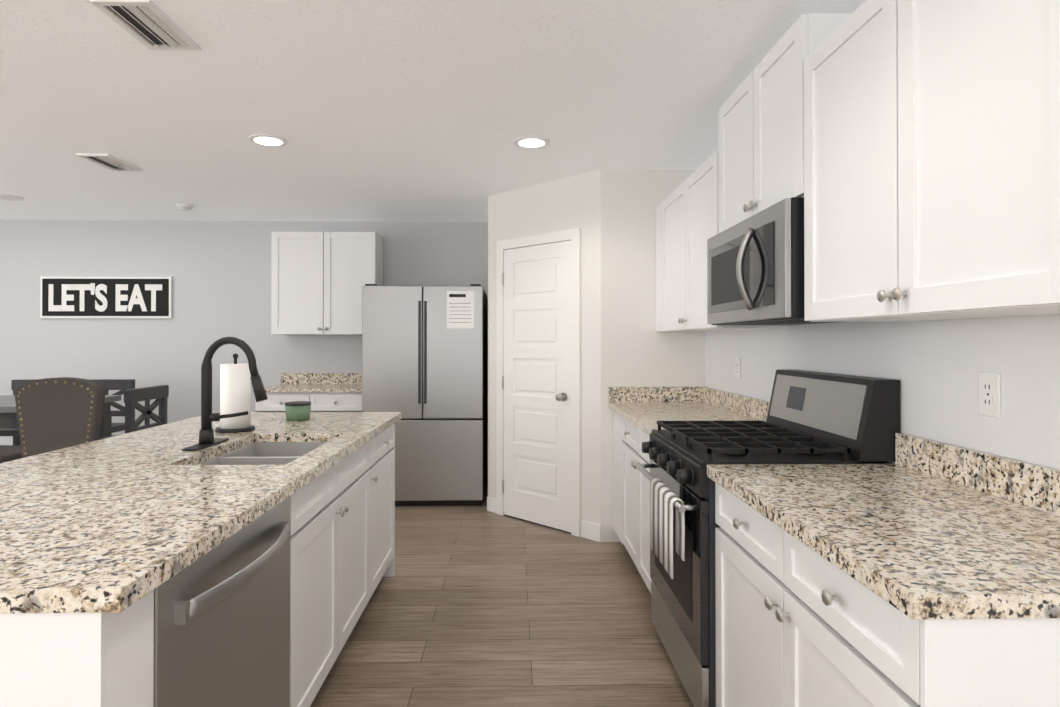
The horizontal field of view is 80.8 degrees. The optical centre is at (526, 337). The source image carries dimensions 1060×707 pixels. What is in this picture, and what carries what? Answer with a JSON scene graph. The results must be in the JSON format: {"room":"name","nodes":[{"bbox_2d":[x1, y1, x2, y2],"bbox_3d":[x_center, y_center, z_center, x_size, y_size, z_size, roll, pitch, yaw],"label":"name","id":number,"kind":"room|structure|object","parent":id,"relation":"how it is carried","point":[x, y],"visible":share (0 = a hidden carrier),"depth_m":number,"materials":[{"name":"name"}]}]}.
{"room":"kitchen","nodes":[
{"label":"kitchen","id":0,"kind":"room"},
{"bbox_2d":[0,220,487,479],"bbox_3d":[-3.008,0.125,5.880,8.290,2.440,0.100,0,0,-1],"label":"wall","id":1,"kind":"structure","parent":0,"point":[219,272],"depth_m":5.83,"materials":[{"name":"grey paint"}]},
{"bbox_2d":[40,276,171,317],"bbox_3d":[-3.912,-0.376,5.797,1.200,0.390,0.026,0,0,-1],"label":"eat sign","id":2,"kind":"object","parent":1,"relation":"attached to","point":[102,297],"visible":1,"depth_m":5.79,"materials":[{"name":"black"}]},
{"bbox_2d":[271,232,382,334],"bbox_3d":[-1.809,-0.486,5.677,0.920,0.914,0.358,0,0,-1],"label":"upper cabinet","id":3,"kind":"object","parent":1,"relation":"attached to","point":[319,280],"visible":0.92,"depth_m":5.53,"materials":[{"name":"white wood"}]},
{"bbox_2d":[0,0,865,221],"bbox_3d":[-2.857,-1.154,1.079,8.390,0.060,9.720,0,0,-1],"label":"ceiling","id":4,"kind":"structure","parent":0,"point":[400,110],"depth_m":2.92,"materials":[{"name":"white paint"}]},
{"bbox_2d":[0,194,23,200],"bbox_3d":[-4.062,-1.095,4.875,0.209,0.011,0.209,0,0,-1],"label":"ceiling plate","id":5,"kind":"object","parent":4,"relation":"attached to","point":[9,197],"visible":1,"depth_m":4.87,"materials":[{"name":"white plastic"}]},
{"bbox_2d":[76,153,142,171],"bbox_3d":[-2.617,-1.098,3.920,0.190,0.016,0.350,0,0,-1],"label":"ceiling vent","id":6,"kind":"object","parent":4,"relation":"in","point":[110,162],"visible":1,"depth_m":3.89,"materials":[{"name":"white plastic"}]},
{"bbox_2d":[90,0,200,50],"bbox_3d":[-1.344,-1.109,2.221,0.193,0.016,0.340,0,0,-1],"label":"ceiling vent","id":7,"kind":"object","parent":4,"relation":"in","point":[150,24],"visible":1,"depth_m":2.20,"materials":[{"name":"white plastic"}]},
{"bbox_2d":[176,203,193,210],"bbox_3d":[-2.828,-1.077,5.151,0.132,0.044,0.132,0,0,-1],"label":"smoke detector","id":8,"kind":"object","parent":4,"relation":"attached to","point":[184,207],"visible":1,"depth_m":5.11,"materials":[{"name":"white plastic"}]},
{"bbox_2d":[248,134,287,146],"bbox_3d":[-1.447,-1.104,3.490,0.204,0.010,0.204,0,0,-1],"label":"recessed light","id":9,"kind":"object","parent":4,"relation":"in","point":[269,140],"visible":0.94,"depth_m":3.47,"materials":[{"name":"white plastic"}]},
{"bbox_2d":[514,136,549,148],"bbox_3d":[0.027,-1.103,3.521,0.204,0.010,0.204,0,0,-1],"label":"recessed light","id":10,"kind":"object","parent":4,"relation":"in","point":[531,142],"visible":1,"depth_m":3.50,"materials":[{"name":"white plastic"}]},
{"bbox_2d":[310,480,692,706],"bbox_3d":[-2.857,1.346,1.065,8.390,0.060,9.720,0,0,-1],"label":"floor","id":11,"kind":"structure","parent":0,"point":[475,606],"depth_m":2.86,"materials":[{"name":"brown wood"}]},
{"bbox_2d":[0,445,21,462],"bbox_3d":[-3.115,0.774,3.574,0.436,1.115,0.522,0,0,-1],"label":"upholstered chair","id":12,"kind":"object","parent":11,"relation":"on","point":[9,453],"visible":0.04,"depth_m":3.56,"materials":[{"name":"brown leather"}]},
{"bbox_2d":[0,379,37,444],"bbox_3d":[-3.953,0.839,4.880,0.450,1.000,0.440,0,0,-1],"label":"chair","id":13,"kind":"object","parent":11,"relation":"on","point":[15,384],"visible":0.1,"depth_m":5.05,"materials":[{"name":"brown wood"}]},
{"bbox_2d":[14,377,105,457],"bbox_3d":[-2.525,0.774,3.587,0.436,1.115,0.522,0,0,-1],"label":"upholstered chair","id":14,"kind":"object","parent":11,"relation":"on","point":[53,414],"visible":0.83,"depth_m":3.33,"materials":[{"name":"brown fabric"}]},
{"bbox_2d":[0,395,120,436],"bbox_3d":[-3.894,0.880,4.226,1.750,0.910,0.817,0,0,-1],"label":"dining table","id":15,"kind":"object","parent":11,"relation":"on","point":[8,415],"visible":0.23,"depth_m":4.30,"materials":[{"name":"brown wood"}]},
{"bbox_2d":[87,379,134,432],"bbox_3d":[-3.433,0.839,4.891,0.450,1.000,0.440,0,0,-1],"label":"chair","id":16,"kind":"object","parent":11,"relation":"on","point":[121,385],"visible":0.17,"depth_m":5.07,"materials":[{"name":"brown wood"}]},
{"bbox_2d":[100,385,168,439],"bbox_3d":[-2.763,0.835,4.210,0.440,1.000,0.450,0,0,-1],"label":"end chair","id":17,"kind":"object","parent":11,"relation":"on","point":[135,396],"visible":0.33,"depth_m":4.19,"materials":[{"name":"brown wood"}]},
{"bbox_2d":[0,416,401,706],"bbox_3d":[-1.014,0.881,2.237,0.664,0.884,2.484,0,0,-1],"label":"kitchen island","id":18,"kind":"object","parent":11,"relation":"on","point":[54,653],"depth_m":1.95,"materials":[{"name":"white"}]},
{"bbox_2d":[0,412,401,599],"bbox_3d":[-1.196,0.428,2.240,1.040,0.038,2.510,0,0,-1],"label":"island countertop","id":19,"kind":"structure","parent":18,"relation":"on","point":[94,520],"depth_m":1.57,"materials":[{"name":"beige stone"}]},
{"bbox_2d":[181,336,267,450],"bbox_3d":[-1.110,0.202,2.379,0.283,0.414,0.250,0,0,-1],"label":"faucet","id":20,"kind":"object","parent":19,"relation":"on","point":[206,433],"visible":1,"depth_m":2.36,"materials":[{"name":"black metal"}]},
{"bbox_2d":[215,353,254,432],"bbox_3d":[-1.297,0.240,2.775,0.164,0.342,0.164,0,0,-1],"label":"paper towel holder","id":21,"kind":"object","parent":19,"relation":"on","point":[235,388],"visible":1,"depth_m":2.72,"materials":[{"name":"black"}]},
{"bbox_2d":[285,401,310,420],"bbox_3d":[-1.155,0.370,3.147,0.126,0.088,0.126,0,0,-1],"label":"candle jar","id":22,"kind":"object","parent":19,"relation":"on","point":[297,410],"visible":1,"depth_m":3.10,"materials":[{"name":"green glass"}]},
{"bbox_2d":[153,496,290,706],"bbox_3d":[-0.957,0.880,1.498,0.646,0.854,0.700,0,0,-1],"label":"dishwasher","id":23,"kind":"object","parent":18,"relation":"in","point":[222,624],"visible":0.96,"depth_m":1.45,"materials":[{"name":"silver metal"}]},
{"bbox_2d":[252,373,361,411],"bbox_3d":[-1.833,0.836,5.524,0.925,1.014,0.646,0,0,-1],"label":"base cabinet","id":24,"kind":"object","parent":11,"relation":"on","point":[331,392],"visible":0.33,"depth_m":5.25,"materials":[{"name":"white"}]},
{"bbox_2d":[362,284,486,505],"bbox_3d":[-0.832,0.459,5.357,0.950,1.765,0.892,0,0,-1],"label":"refrigerator","id":25,"kind":"object","parent":11,"relation":"on","point":[424,360],"visible":0.77,"depth_m":4.92,"materials":[{"name":"silver metal"}]},
{"bbox_2d":[635,369,899,706],"bbox_3d":[0.845,0.732,2.392,0.721,1.185,0.756,0,0,-1],"label":"range","id":26,"kind":"object","parent":11,"relation":"on","point":[813,417],"visible":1,"depth_m":2.15,"materials":[{"name":"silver metal"}]},
{"bbox_2d":[650,478,684,578],"bbox_3d":[0.500,0.670,2.234,0.045,0.266,0.325,0,0,-1],"label":"hanging towel","id":27,"kind":"object","parent":26,"relation":"hanging from","point":[667,526],"visible":0.96,"depth_m":2.17,"materials":[{"name":"white fabric"}]},
{"bbox_2d":[609,387,1059,706],"bbox_3d":[0.884,0.818,2.529,0.642,1.014,3.107,0,0,-1],"label":"base cabinet","id":28,"kind":"object","parent":11,"relation":"on","point":[922,572],"depth_m":1.39,"materials":[{"name":"white"}]},
{"bbox_2d":[488,169,705,541],"bbox_3d":[0.426,0.120,4.992,1.460,2.440,1.820,0,0,-1],"label":"wall","id":29,"kind":"structure","parent":0,"point":[611,213],"depth_m":4.09,"materials":[{"name":"white paint"}]},
{"bbox_2d":[496,228,580,536],"bbox_3d":[0.067,0.299,4.469,0.583,2.074,0.583,0,0,-1],"label":"door","id":30,"kind":"structure","parent":29,"relation":"attached to","point":[538,419],"depth_m":4.44,"materials":[{"name":"white wood"}]},
{"bbox_2d":[487,497,600,541],"bbox_3d":[-2.857,1.261,1.065,8.190,0.110,9.520,0,0,-1],"label":"baseboard","id":31,"kind":"structure","parent":29,"relation":"attached to","point":[590,531],"depth_m":4.14,"materials":[{"name":"white wood"}]},
{"bbox_2d":[705,314,1059,469],"bbox_3d":[1.287,0.097,1.160,0.100,2.440,9.720,0,0,-1],"label":"wall","id":32,"kind":"structure","parent":0,"point":[934,367],"depth_m":1.84,"materials":[{"name":"white paint"}]},
{"bbox_2d":[656,150,787,331],"bbox_3d":[1.007,-0.451,3.473,0.358,0.817,1.239,0,0,-1],"label":"upper cabinet","id":33,"kind":"object","parent":32,"relation":"attached to","point":[687,218],"visible":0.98,"depth_m":3.34,"materials":[{"name":"white wood"}]},
{"bbox_2d":[735,358,740,378],"bbox_3d":[1.182,0.171,3.498,0.009,0.116,0.072,0,0,-1],"label":"electrical outlet","id":34,"kind":"object","parent":32,"relation":"attached to","point":[737,368],"visible":1,"depth_m":3.49,"materials":[{"name":"white plastic"}]},
{"bbox_2d":[719,13,850,232],"bbox_3d":[1.029,-0.753,2.426,0.358,0.585,0.828,0,0,-1],"label":"upper cabinet","id":35,"kind":"object","parent":32,"relation":"attached to","point":[761,138],"visible":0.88,"depth_m":2.29,"materials":[{"name":"white wood"}]},
{"bbox_2d":[707,197,835,324],"bbox_3d":[0.986,-0.256,2.436,0.440,0.396,0.820,0,0,-1],"label":"microwave","id":36,"kind":"object","parent":35,"relation":"attached to","point":[755,269],"visible":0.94,"depth_m":2.24,"materials":[{"name":"silver metal"}]},
{"bbox_2d":[804,0,1059,321],"bbox_3d":[1.048,-0.476,1.517,0.358,0.843,0.978,0,0,-1],"label":"upper cabinet","id":37,"kind":"object","parent":32,"relation":"attached to","point":[931,160],"visible":1,"depth_m":1.40,"materials":[{"name":"white wood"}]},
{"bbox_2d":[978,372,1000,417],"bbox_3d":[1.222,0.150,1.648,0.009,0.116,0.072,0,0,-1],"label":"electrical outlet","id":38,"kind":"object","parent":32,"relation":"attached to","point":[989,393],"visible":1,"depth_m":1.64,"materials":[{"name":"white plastic"}]}
]}

